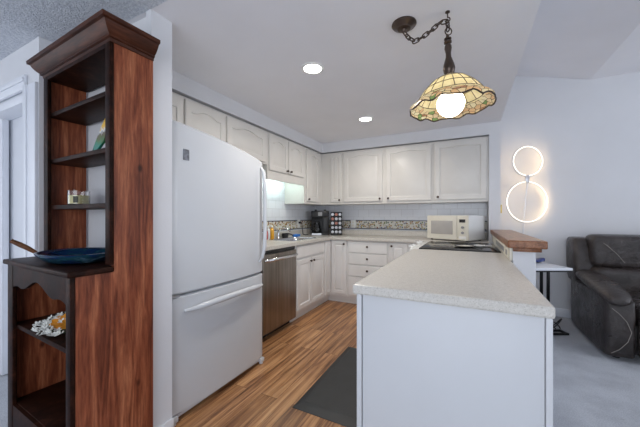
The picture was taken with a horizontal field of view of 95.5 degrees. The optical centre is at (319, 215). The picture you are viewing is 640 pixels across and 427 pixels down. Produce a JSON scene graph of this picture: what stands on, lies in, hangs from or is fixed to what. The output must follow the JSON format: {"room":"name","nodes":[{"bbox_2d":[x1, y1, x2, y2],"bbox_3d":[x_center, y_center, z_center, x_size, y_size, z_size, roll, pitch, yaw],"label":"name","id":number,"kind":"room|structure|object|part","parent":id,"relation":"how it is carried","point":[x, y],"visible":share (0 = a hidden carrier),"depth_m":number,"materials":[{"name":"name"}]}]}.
{"room":"kitchen","nodes":[
{"label":"kitchen","id":0,"kind":"room"},
{"bbox_2d":[0,37,52,251],"bbox_3d":[-2.492,0.068,2.239,1.924,2.271,0.160,0,0,27],"label":"wall","id":1,"kind":"structure","parent":0,"point":[14,65],"depth_m":1.75,"materials":[{"name":"paint"}]},
{"bbox_2d":[0,119,8,375],"bbox_3d":[-2.654,0.228,2.334,0.650,1.930,0.038,0,0,27],"label":"door","id":2,"kind":"structure","parent":1,"relation":"in","point":[4,123],"depth_m":2.18,"materials":[{"name":"white wood"}]},
{"bbox_2d":[0,74,27,120],"bbox_3d":[-2.420,-0.799,2.164,1.420,0.145,0.148,0,0,27],"label":"trim","id":3,"kind":"structure","parent":1,"relation":"attached to","point":[10,92],"depth_m":1.92,"materials":[{"name":"white wood"}]},
{"bbox_2d":[9,116,21,258],"bbox_3d":[-2.090,0.228,2.098,0.769,1.930,0.025,0,0,27],"label":"door","id":4,"kind":"structure","parent":1,"relation":"in","point":[15,125],"depth_m":2.19,"materials":[{"name":"white wood"}]},
{"bbox_2d":[22,81,37,257],"bbox_3d":[-1.749,0.203,1.755,0.147,2.000,0.026,0,0,27],"label":"trim","id":5,"kind":"structure","parent":1,"relation":"attached to","point":[30,91],"depth_m":1.74,"materials":[{"name":"white wood"}]},
{"bbox_2d":[86,9,171,426],"bbox_3d":[-1.255,0.068,1.764,0.920,2.271,0.120,0,0,27],"label":"wall","id":6,"kind":"structure","parent":0,"point":[154,24],"depth_m":1.57,"materials":[{"name":"paint"}]},
{"bbox_2d":[159,417,173,426],"bbox_3d":[-0.840,1.158,1.551,0.012,0.090,0.127,0,0,27],"label":"baseboard","id":7,"kind":"structure","parent":6,"relation":"attached to","point":[170,423],"depth_m":1.58,"materials":[{"name":"white wood"}]},
{"bbox_2d":[174,300,356,426],"bbox_3d":[0.275,1.228,2.757,2.500,0.050,3.280,0,0,27],"label":"floor","id":8,"kind":"structure","parent":0,"point":[297,354],"depth_m":2.18,"materials":[{"name":"laminate"}]},
{"bbox_2d":[172,120,266,425],"bbox_3d":[-0.938,0.322,2.167,0.797,1.763,0.855,0,0,27],"label":"refrigerator","id":9,"kind":"object","parent":8,"relation":"on","point":[218,253],"visible":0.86,"depth_m":1.89,"materials":[{"name":"metal"}]},
{"bbox_3d":[-0.687,-0.050,2.038,0.114,1.021,0.855,0,0,27],"label":"door","id":10,"kind":"part","parent":9,"relation":"part of","materials":[{"name":"metal"}]},
{"bbox_3d":[-0.687,0.815,2.038,0.114,0.687,0.855,0,0,27],"label":"freezer door","id":11,"kind":"part","parent":9,"relation":"part of","materials":[{"name":"metal"}]},
{"bbox_3d":[-0.609,0.548,2.035,0.090,0.050,0.746,0,0,27],"label":"handle","id":12,"kind":"part","parent":9,"relation":"part of","materials":[{"name":"plastic"}]},
{"bbox_3d":[-0.461,-0.012,2.348,0.066,0.779,0.045,0,0,17],"label":"handle","id":13,"kind":"part","parent":9,"relation":"part of","materials":[{"name":"plastic"}]},
{"bbox_2d":[260,246,297,338],"bbox_3d":[-0.594,0.769,3.082,0.558,0.868,0.588,0,0,27],"label":"dishwasher","id":14,"kind":"object","parent":8,"relation":"on","point":[278,271],"visible":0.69,"depth_m":2.94,"materials":[{"name":"silver metal"}]},
{"bbox_3d":[-0.374,0.424,2.973,0.068,0.039,0.552,0,0,27],"label":"handle","id":15,"kind":"part","parent":14,"relation":"part of","materials":[{"name":"silver metal"}]},
{"bbox_2d":[289,241,323,322],"bbox_3d":[-0.328,0.767,3.687,0.578,0.872,0.728,0,0,27],"label":"base cabinet","id":16,"kind":"object","parent":8,"relation":"on","point":[310,258],"visible":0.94,"depth_m":3.51,"materials":[{"name":"paint"}]},
{"bbox_3d":[-0.188,0.785,3.413,0.020,0.565,0.328,0,0,27],"label":"door","id":17,"kind":"part","parent":16,"relation":"part of","materials":[{"name":"paint"}]},
{"bbox_3d":[-0.106,0.411,3.572,0.020,0.140,0.685,0,0,27],"label":"drawer","id":18,"kind":"part","parent":16,"relation":"part of","materials":[{"name":"paint"}]},
{"bbox_3d":[-0.030,0.785,3.721,0.020,0.565,0.351,0,0,27],"label":"door","id":19,"kind":"part","parent":16,"relation":"part of","materials":[{"name":"paint"}]},
{"bbox_2d":[292,347,356,426],"bbox_3d":[0.277,1.194,2.130,0.525,0.017,0.955,0,0,27],"label":"floor mat","id":20,"kind":"object","parent":8,"relation":"on","point":[333,397],"visible":0.5,"depth_m":1.93,"materials":[{"name":"rubber"}]},
{"bbox_2d":[320,240,348,304],"bbox_3d":[0.095,0.767,4.286,0.787,0.872,0.719,0,0,27],"label":"base cabinet","id":21,"kind":"object","parent":8,"relation":"on","point":[335,251],"visible":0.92,"depth_m":4.00,"materials":[{"name":"paint"}]},
{"bbox_3d":[0.104,0.705,3.984,0.020,0.727,0.160,0,0,27],"label":"door","id":22,"kind":"part","parent":21,"relation":"part of","materials":[{"name":"paint"}]},
{"bbox_3d":[0.262,0.705,4.010,0.218,0.727,0.020,0,0,27],"label":"door","id":23,"kind":"part","parent":21,"relation":"part of","materials":[{"name":"paint"}]},
{"bbox_2d":[347,240,388,303],"bbox_3d":[0.733,0.767,4.045,0.564,0.872,0.568,0,0,27],"label":"base cabinet","id":24,"kind":"object","parent":8,"relation":"on","point":[364,258],"visible":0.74,"depth_m":3.85,"materials":[{"name":"paint"}]},
{"bbox_3d":[0.626,0.944,3.824,0.520,0.249,0.020,0,0,27],"label":"drawer","id":25,"kind":"part","parent":24,"relation":"part of","materials":[{"name":"paint"}]},
{"bbox_3d":[0.626,0.733,3.824,0.520,0.148,0.020,0,0,27],"label":"drawer","id":26,"kind":"part","parent":24,"relation":"part of","materials":[{"name":"paint"}]},
{"bbox_3d":[0.626,0.575,3.824,0.520,0.144,0.020,0,0,27],"label":"drawer","id":27,"kind":"part","parent":24,"relation":"part of","materials":[{"name":"paint"}]},
{"bbox_3d":[0.626,0.416,3.824,0.520,0.150,0.020,0,0,27],"label":"drawer","id":28,"kind":"part","parent":24,"relation":"part of","materials":[{"name":"paint"}]},
{"bbox_2d":[389,242,416,262],"bbox_3d":[1.443,0.767,3.591,1.109,0.872,0.729,0,0,27],"label":"base cabinet","id":29,"kind":"object","parent":8,"relation":"on","point":[396,249],"visible":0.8,"depth_m":3.64,"materials":[{"name":"paint"}]},
{"bbox_2d":[262,229,489,250],"bbox_3d":[0.492,0.268,3.218,2.465,0.120,2.259,0,0,27],"label":"countertop","id":30,"kind":"structure","parent":29,"relation":"on","point":[347,234],"depth_m":3.90,"materials":[{"name":"stone"}]},
{"bbox_2d":[270,225,273,238],"bbox_3d":[-0.601,0.203,3.637,0.056,0.170,0.055,0,0,27],"label":"soap bottle","id":31,"kind":"object","parent":30,"relation":"on","point":[271,229],"visible":0.91,"depth_m":3.61,"materials":[{"name":"orange plastic"}]},
{"bbox_2d":[274,227,289,237],"bbox_3d":[-0.479,0.213,3.701,0.215,0.150,0.101,0,0,27],"label":"faucet","id":32,"kind":"object","parent":30,"relation":"on","point":[278,231],"visible":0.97,"depth_m":3.74,"materials":[{"name":"silver metal"}]},
{"bbox_2d":[282,233,292,237],"bbox_3d":[-0.435,0.258,3.935,0.045,0.060,0.232,0,0,27],"label":"dish brush","id":33,"kind":"object","parent":30,"relation":"on","point":[284,235],"visible":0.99,"depth_m":3.85,"materials":[{"name":"black plastic"}]},
{"bbox_2d":[269,237,315,240],"bbox_3d":[-0.332,0.364,3.668,0.370,0.158,0.610,0,0,27],"label":"sink","id":34,"kind":"object","parent":30,"relation":"in","point":[286,238],"visible":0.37,"depth_m":3.86,"materials":[{"name":"silver metal"}]},
{"bbox_2d":[310,210,328,234],"bbox_3d":[-0.003,0.095,4.477,0.283,0.388,0.205,0,0,1],"label":"coffee maker","id":35,"kind":"object","parent":30,"relation":"on","point":[320,219],"visible":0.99,"depth_m":4.38,"materials":[{"name":"black plastic"}]},
{"bbox_2d":[331,212,341,234],"bbox_3d":[0.245,0.115,4.370,0.171,0.346,0.117,0,0,3],"label":"rack","id":36,"kind":"object","parent":30,"relation":"on","point":[334,216],"visible":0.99,"depth_m":4.35,"materials":[{"name":"black metal"}]},
{"bbox_2d":[427,215,484,241],"bbox_3d":[1.622,0.141,3.498,0.373,0.295,0.520,0,0,-34],"label":"microwave","id":37,"kind":"object","parent":30,"relation":"on","point":[466,228],"visible":1,"depth_m":3.34,"materials":[{"name":"white plastic"}]},
{"bbox_3d":[1.446,0.135,3.459,0.013,0.279,0.385,0,0,-34],"label":"door","id":38,"kind":"part","parent":37,"relation":"part of","materials":[{"name":"beige plastic"}]},
{"bbox_3d":[1.594,0.135,3.243,0.013,0.279,0.131,0,0,-34],"label":"control panel","id":39,"kind":"part","parent":37,"relation":"part of","materials":[{"name":"beige plastic"}]},
{"bbox_3d":[0.986,0.705,3.640,0.216,0.727,0.020,0,0,27],"label":"door","id":40,"kind":"part","parent":29,"relation":"part of","materials":[{"name":"paint"}]},
{"bbox_2d":[357,294,552,426],"bbox_3d":[0.789,0.767,1.757,0.680,0.872,1.496,0,0,27],"label":"base cabinet","id":41,"kind":"object","parent":8,"relation":"on","point":[420,364],"visible":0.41,"depth_m":1.08,"materials":[{"name":"paint"}]},
{"bbox_3d":[0.171,0.767,1.247,0.022,0.872,0.024,0,0,27],"label":"corner trim","id":42,"kind":"part","parent":41,"relation":"part of","materials":[{"name":"paint"}]},
{"bbox_2d":[353,249,555,318],"bbox_3d":[0.786,0.309,1.749,0.686,0.041,1.514,0,0,27],"label":"countertop","id":43,"kind":"structure","parent":41,"relation":"on","point":[488,281],"depth_m":1.24,"materials":[{"name":"stone"}]},
{"bbox_3d":[0.749,0.767,0.952,0.019,0.872,0.024,0,0,27],"label":"corner trim","id":44,"kind":"part","parent":41,"relation":"part of","materials":[{"name":"paint"}]},
{"bbox_2d":[409,240,500,252],"bbox_3d":[1.275,0.725,2.809,0.756,0.916,0.810,0,0,27],"label":"range","id":45,"kind":"object","parent":8,"relation":"on","point":[432,245],"visible":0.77,"depth_m":2.69,"materials":[{"name":"black glass"}]},
{"bbox_3d":[0.998,0.399,2.949,0.044,0.208,0.780,0,0,27],"label":"control panel","id":46,"kind":"part","parent":45,"relation":"part of","materials":[{"name":"white plastic"}]},
{"bbox_2d":[454,244,475,247],"bbox_3d":[1.306,0.273,2.623,0.180,0.016,0.180,0,0,27],"label":"plate","id":47,"kind":"object","parent":45,"relation":"on","point":[457,245],"visible":1,"depth_m":2.62,"materials":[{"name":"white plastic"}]},
{"bbox_2d":[474,245,491,246],"bbox_3d":[1.462,0.269,2.628,0.157,0.022,0.092,0,0,-23],"label":"spoon rest","id":48,"kind":"object","parent":45,"relation":"on","point":[474,245],"visible":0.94,"depth_m":2.60,"materials":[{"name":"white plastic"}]},
{"bbox_2d":[0,0,540,143],"bbox_3d":[-1.318,-1.108,1.684,4.520,0.080,7.000,0,0,27],"label":"ceiling","id":49,"kind":"structure","parent":0,"point":[253,53],"depth_m":1.85,"materials":[{"name":"paint"}]},
{"bbox_2d":[301,62,323,74],"bbox_3d":[-0.053,-1.065,2.105,0.170,0.006,0.170,0,0,27],"label":"recessed light","id":50,"kind":"object","parent":49,"relation":"in","point":[311,68],"visible":1,"depth_m":2.10,"materials":[{"name":"white plastic"}]},
{"bbox_2d":[358,116,372,121],"bbox_3d":[0.502,-1.065,3.202,0.170,0.006,0.170,0,0,27],"label":"recessed light","id":51,"kind":"object","parent":49,"relation":"in","point":[365,118],"visible":1,"depth_m":3.20,"materials":[{"name":"white plastic"}]},
{"bbox_2d":[392,10,496,121],"bbox_3d":[0.668,-0.793,1.537,0.415,0.551,0.464,0,0,-28],"label":"pendant lamp","id":52,"kind":"object","parent":49,"relation":"hanging from","point":[453,95],"visible":1,"depth_m":1.50,"materials":[{"name":"beige glass"}]},
{"bbox_3d":[0.672,-0.834,1.516,0.060,0.226,0.060,0,0,27],"label":"stem","id":53,"kind":"part","parent":52,"relation":"part of","materials":[{"name":"brown metal"}]},
{"bbox_3d":[0.681,-0.585,1.516,0.136,0.136,0.136,0,0,27],"label":"bulb","id":54,"kind":"part","parent":52,"relation":"part of","materials":[{"name":"beige glass"}]},
{"bbox_3d":[0.680,-0.641,1.514,0.409,0.186,0.407,0,0,27],"label":"lamp shade","id":55,"kind":"part","parent":52,"relation":"part of","materials":[{"name":"beige glass"}]},
{"bbox_2d":[0,316,639,426],"bbox_3d":[0.588,1.228,0.710,8.800,0.050,7.000,0,0,27],"label":"floor","id":56,"kind":"structure","parent":0,"point":[592,387],"depth_m":2.05,"materials":[{"name":"white carpet"}]},
{"bbox_2d":[3,9,160,426],"bbox_3d":[-1.246,0.167,1.493,0.849,2.073,0.353,0,0,29],"label":"bookcase","id":57,"kind":"object","parent":56,"relation":"on","point":[98,372],"visible":0.91,"depth_m":1.40,"materials":[{"name":"red wood"}]},
{"bbox_2d":[10,239,37,252],"bbox_3d":[-1.562,0.169,1.548,0.126,0.098,0.036,0,0,-29],"label":"tool","id":58,"kind":"object","parent":57,"relation":"on","point":[15,242],"visible":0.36,"depth_m":1.53,"materials":[{"name":"brown wood"}]},
{"bbox_3d":[-1.241,0.979,1.502,0.681,0.022,0.309,0,0,29],"label":"shelf","id":59,"kind":"part","parent":57,"relation":"part of","materials":[{"name":"brown wood"}]},
{"bbox_3d":[-1.241,0.574,1.502,0.681,0.022,0.309,0,0,29],"label":"shelf","id":60,"kind":"part","parent":57,"relation":"part of","materials":[{"name":"brown wood"}]},
{"bbox_2d":[31,312,65,336],"bbox_3d":[-1.250,0.515,1.423,0.315,0.087,0.210,0,0,27],"label":"bunch","id":61,"kind":"object","parent":57,"relation":"on","point":[58,322],"visible":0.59,"depth_m":1.38,"materials":[{"name":"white plant"}]},
{"bbox_3d":[-1.228,0.501,1.392,0.101,0.046,0.099,0,0,27],"label":"orange flower","id":62,"kind":"part","parent":61,"relation":"part of","materials":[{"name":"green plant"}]},
{"bbox_3d":[-1.159,0.495,1.373,0.107,0.049,0.104,0,0,27],"label":"orange flower","id":63,"kind":"part","parent":61,"relation":"part of","materials":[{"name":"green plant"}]},
{"bbox_3d":[-1.545,0.203,1.679,0.022,2.000,0.321,0,0,29],"label":"panel","id":64,"kind":"part","parent":57,"relation":"part of","materials":[{"name":"red wood"}]},
{"bbox_2d":[33,247,104,264],"bbox_3d":[-1.204,0.201,1.457,0.410,0.051,0.323,0,0,27],"label":"dish","id":65,"kind":"object","parent":57,"relation":"on","point":[68,256],"visible":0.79,"depth_m":1.36,"materials":[{"name":"blue ceramic"}]},
{"bbox_3d":[-1.247,-0.774,1.481,0.635,0.025,0.018,0,0,29],"label":"rail","id":66,"kind":"part","parent":57,"relation":"part of","materials":[{"name":"brown wood"}]},
{"bbox_3d":[-1.204,-0.571,1.568,0.681,0.022,0.176,0,0,29],"label":"shelf","id":67,"kind":"part","parent":57,"relation":"part of","materials":[{"name":"brown wood"}]},
{"bbox_3d":[-1.204,-0.308,1.568,0.681,0.022,0.176,0,0,29],"label":"shelf","id":68,"kind":"part","parent":57,"relation":"part of","materials":[{"name":"brown wood"}]},
{"bbox_3d":[-1.204,-0.049,1.568,0.681,0.022,0.176,0,0,29],"label":"shelf","id":69,"kind":"part","parent":57,"relation":"part of","materials":[{"name":"brown wood"}]},
{"bbox_2d":[67,190,89,204],"bbox_3d":[-1.341,-0.100,1.617,0.100,0.078,0.100,0,0,27],"label":"candle","id":70,"kind":"object","parent":57,"relation":"on","point":[73,196],"visible":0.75,"depth_m":1.58,"materials":[{"name":"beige glass"}]},
{"bbox_3d":[-1.221,-0.826,1.537,0.849,0.088,0.252,0,0,29],"label":"crown","id":71,"kind":"part","parent":57,"relation":"part of","materials":[{"name":"red wood"}]},
{"bbox_2d":[93,119,104,149],"bbox_3d":[-1.147,-0.414,1.519,0.114,0.189,0.016,0,0,16],"label":"ornament","id":72,"kind":"object","parent":57,"relation":"on","point":[100,141],"visible":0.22,"depth_m":1.51,"materials":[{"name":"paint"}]},
{"bbox_3d":[-0.932,0.203,1.335,0.022,2.000,0.321,0,0,29],"label":"panel","id":73,"kind":"part","parent":57,"relation":"part of","materials":[{"name":"red wood"}]},
{"bbox_2d":[536,262,572,334],"bbox_3d":[2.300,0.863,3.107,0.460,0.680,0.400,0,0,0],"label":"side table","id":74,"kind":"object","parent":56,"relation":"on","point":[541,267],"visible":0.52,"depth_m":2.93,"materials":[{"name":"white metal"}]},
{"bbox_2d":[536,258,544,262],"bbox_3d":[2.445,0.493,3.237,0.101,0.056,0.087,0,0,27],"label":"dish","id":75,"kind":"object","parent":74,"relation":"on","point":[538,260],"visible":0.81,"depth_m":3.21,"materials":[{"name":"blue ceramic"}]},
{"bbox_3d":[2.305,0.873,3.027,0.020,0.620,0.020,0,0,0],"label":"post","id":76,"kind":"part","parent":74,"relation":"part of","materials":[{"name":"black metal"}]},
{"bbox_3d":[2.305,0.873,2.937,0.020,0.620,0.020,0,0,0],"label":"post","id":77,"kind":"part","parent":74,"relation":"part of","materials":[{"name":"black metal"}]},
{"bbox_3d":[2.300,0.556,3.107,0.450,0.015,0.390,0,0,0],"label":"frame","id":78,"kind":"part","parent":74,"relation":"part of","materials":[{"name":"black metal"}]},
{"bbox_2d":[553,318,561,328],"bbox_3d":[2.508,1.141,3.106,0.120,0.119,0.119,0,0,27],"label":"power cord","id":79,"kind":"object","parent":56,"relation":"on","point":[559,320],"visible":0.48,"depth_m":3.09,"materials":[{"name":"black plastic"}]},
{"bbox_2d":[566,234,639,358],"bbox_3d":[3.500,0.697,2.455,2.045,1.013,1.186,0,0,27],"label":"recliner sofa","id":80,"kind":"object","parent":56,"relation":"on","point":[605,275],"visible":0.99,"depth_m":2.81,"materials":[{"name":"leather"}]},
{"bbox_3d":[2.696,0.933,2.820,0.205,0.500,1.005,0,0,27],"label":"arm panel","id":81,"kind":"part","parent":80,"relation":"part of","materials":[{"name":"leather"}]},
{"bbox_2d":[585,234,639,268],"bbox_3d":[3.262,0.365,2.943,0.886,0.359,0.290,0,0,27],"label":"cushion","id":82,"kind":"object","parent":80,"relation":"on","point":[615,251],"depth_m":2.94,"materials":[{"name":"leather"}]},
{"bbox_2d":[590,266,639,291],"bbox_3d":[3.228,0.648,2.876,0.886,0.274,0.300,0,0,27],"label":"cushion","id":83,"kind":"object","parent":80,"relation":"on","point":[628,277],"depth_m":2.85,"materials":[{"name":"leather"}]},
{"bbox_2d":[628,292,639,324],"bbox_3d":[3.075,0.831,2.483,0.801,0.229,0.740,0,0,27],"label":"seat cushion","id":84,"kind":"object","parent":80,"relation":"on","point":[635,296],"depth_m":2.40,"materials":[{"name":"leather"}]},
{"bbox_2d":[172,70,488,153],"bbox_3d":[0.287,-1.000,2.818,2.467,0.136,3.160,0,0,27],"label":"soffit","id":85,"kind":"structure","parent":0,"point":[182,85],"depth_m":3.41,"materials":[{"name":"paint"}]},
{"bbox_2d":[487,121,500,242],"bbox_3d":[2.109,0.068,3.549,0.113,2.271,0.560,0,0,27],"label":"wall","id":86,"kind":"structure","parent":0,"point":[494,204],"depth_m":3.30,"materials":[{"name":"paint"}]},
{"bbox_2d":[493,243,535,286],"bbox_3d":[1.657,0.703,2.556,0.121,1.000,1.620,0,0,27],"label":"wall","id":87,"kind":"structure","parent":0,"point":[525,262],"depth_m":1.83,"materials":[{"name":"paint"}]},
{"bbox_2d":[492,235,512,260],"bbox_3d":[1.593,0.246,2.586,0.020,0.084,1.605,0,0,27],"label":"panel","id":88,"kind":"object","parent":87,"relation":"attached to","point":[499,244],"visible":0.8,"depth_m":2.27,"materials":[{"name":"beige plastic"}]},
{"bbox_2d":[505,246,508,258],"bbox_3d":[1.274,0.246,1.982,0.006,0.070,0.150,0,0,27],"label":"outlet","id":89,"kind":"object","parent":88,"relation":"attached to","point":[506,247],"visible":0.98,"depth_m":1.95,"materials":[{"name":"beige plastic"}]},
{"bbox_2d":[490,229,547,252],"bbox_3d":[1.657,0.190,2.531,0.203,0.071,1.660,0,0,27],"label":"bar ledge","id":90,"kind":"object","parent":87,"relation":"on","point":[520,242],"visible":1,"depth_m":1.83,"materials":[{"name":"brown wood"}]},
{"bbox_2d":[501,71,639,309],"bbox_3d":[4.171,-0.372,2.877,4.390,3.150,0.120,0,0,27],"label":"wall","id":91,"kind":"structure","parent":0,"point":[586,132],"depth_m":3.43,"materials":[{"name":"paint"}]},
{"bbox_2d":[505,146,547,233],"bbox_3d":[2.491,0.178,3.507,0.456,2.048,0.252,0,0,27],"label":"lamp","id":92,"kind":"object","parent":91,"relation":"attached to","point":[526,181],"visible":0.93,"depth_m":3.50,"materials":[{"name":"silver metal"}]},
{"bbox_3d":[2.489,-0.169,3.505,0.509,0.509,0.018,0,0,0],"label":"ring frame","id":93,"kind":"part","parent":92,"relation":"part of","materials":[{"name":"silver metal"}]},
{"bbox_3d":[2.497,-0.659,3.501,0.373,0.373,0.018,0,0,0],"label":"ring frame","id":94,"kind":"part","parent":92,"relation":"part of","materials":[{"name":"silver metal"}]},
{"bbox_2d":[555,308,570,317],"bbox_3d":[4.194,1.153,2.790,4.270,0.100,0.015,0,0,27],"label":"baseboard","id":95,"kind":"structure","parent":91,"relation":"attached to","point":[560,312],"depth_m":3.45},
{"bbox_2d":[516,0,639,79],"bbox_3d":[2.600,-1.742,-0.318,4.280,0.340,7.000,0,0,27],"label":"ceiling","id":96,"kind":"structure","parent":0,"point":[572,39],"depth_m":2.74,"materials":[{"name":"paint"}]},
{"bbox_3d":[0.995,0.068,4.332,2.590,2.271,0.180,0,0,27],"label":"wall","id":97,"kind":"structure","parent":0,"visible":0},
{"bbox_2d":[351,220,355,227],"bbox_3d":[0.509,0.123,4.458,0.080,0.120,0.006,0,0,27],"label":"outlet","id":98,"kind":"object","parent":97,"relation":"attached to","point":[353,222],"visible":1,"depth_m":4.45,"materials":[{"name":"white plastic"}]},
{"bbox_2d":[262,220,486,230],"bbox_3d":[0.491,0.128,3.209,2.459,0.110,2.262,0,0,27],"label":"trim","id":99,"kind":"structure","parent":97,"relation":"attached to","point":[278,225],"depth_m":4.17,"materials":[{"name":"tile"}]},
{"bbox_2d":[262,179,486,232],"bbox_3d":[0.490,-0.170,3.214,2.467,0.755,2.270,0,0,27],"label":"backsplash","id":100,"kind":"structure","parent":97,"relation":"attached to","point":[277,210],"depth_m":4.06,"materials":[{"name":"tile"}]},
{"bbox_2d":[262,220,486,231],"bbox_3d":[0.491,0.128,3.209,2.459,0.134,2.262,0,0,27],"label":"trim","id":101,"kind":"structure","parent":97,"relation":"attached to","point":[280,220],"depth_m":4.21,"materials":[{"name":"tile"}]},
{"bbox_2d":[343,142,435,204],"bbox_3d":[0.938,-0.542,4.024,1.208,0.750,0.401,0,0,27],"label":"upper cabinet","id":102,"kind":"object","parent":97,"relation":"attached to","point":[403,174],"visible":1,"depth_m":3.84,"materials":[{"name":"paint"}]},
{"bbox_3d":[0.591,-0.547,4.020,0.550,0.700,0.020,0,0,27],"label":"door","id":103,"kind":"part","parent":102,"relation":"part of","materials":[{"name":"paint"}]},
{"bbox_3d":[1.133,-0.547,3.744,0.560,0.700,0.020,0,0,27],"label":"door","id":104,"kind":"part","parent":102,"relation":"part of","materials":[{"name":"paint"}]},
{"bbox_2d":[433,136,488,203],"bbox_3d":[1.742,-0.542,3.613,0.595,0.750,0.401,0,0,27],"label":"upper cabinet","id":105,"kind":"object","parent":97,"relation":"attached to","point":[460,166],"visible":1,"depth_m":3.46,"materials":[{"name":"paint"}]},
{"bbox_3d":[-0.824,0.068,3.487,0.120,2.271,3.340,0,0,27],"label":"wall","id":106,"kind":"structure","parent":0,"visible":0},
{"bbox_2d":[172,92,266,164],"bbox_3d":[-1.042,-0.737,2.559,0.334,0.360,1.486,0,0,27],"label":"upper cabinet","id":107,"kind":"object","parent":106,"relation":"attached to","point":[251,139],"visible":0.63,"depth_m":2.54,"materials":[{"name":"paint"}]},
{"bbox_3d":[-1.139,-0.735,2.022,0.020,0.325,0.425,0,0,27],"label":"door","id":108,"kind":"part","parent":107,"relation":"part of","materials":[{"name":"paint"}]},
{"bbox_3d":[-0.942,-0.735,2.410,0.020,0.325,0.415,0,0,27],"label":"door","id":109,"kind":"part","parent":107,"relation":"part of","materials":[{"name":"paint"}]},
{"bbox_3d":[-0.712,-0.735,2.860,0.020,0.325,0.555,0,0,27],"label":"door","id":110,"kind":"part","parent":107,"relation":"part of","materials":[{"name":"paint"}]},
{"bbox_2d":[262,132,303,185],"bbox_3d":[-0.507,-0.659,3.565,0.355,0.515,0.788,0,0,27],"label":"upper cabinet","id":111,"kind":"object","parent":106,"relation":"attached to","point":[285,158],"visible":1,"depth_m":3.42,"materials":[{"name":"paint"}]},
{"bbox_3d":[-0.471,-0.700,3.331,0.020,0.395,0.367,0,0,27],"label":"door","id":112,"kind":"part","parent":111,"relation":"part of","materials":[{"name":"paint"}]},
{"bbox_3d":[-0.299,-0.700,3.666,0.020,0.395,0.367,0,0,27],"label":"door","id":113,"kind":"part","parent":111,"relation":"part of","materials":[{"name":"paint"}]},
{"bbox_2d":[297,220,307,234],"bbox_3d":[-0.254,0.170,4.347,0.080,0.235,0.190,0,0,27],"label":"outlet","id":114,"kind":"object","parent":106,"relation":"attached to","point":[298,221],"visible":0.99,"depth_m":4.29,"materials":[{"name":"white plastic"}]},
{"bbox_2d":[285,147,344,205],"bbox_3d":[0.002,-0.542,4.239,0.649,0.750,0.871,0,0,27],"label":"upper cabinet","id":115,"kind":"object","parent":106,"relation":"attached to","point":[323,173],"visible":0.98,"depth_m":4.17,"materials":[{"name":"paint"}]},
{"bbox_3d":[-0.099,-0.547,4.059,0.020,0.700,0.370,0,0,27],"label":"door","id":116,"kind":"part","parent":115,"relation":"part of","materials":[{"name":"paint"}]},
{"bbox_3d":[0.230,-0.547,4.205,0.173,0.700,0.020,0,0,27],"label":"door","id":117,"kind":"part","parent":115,"relation":"part of","materials":[{"name":"paint"}]}
]}

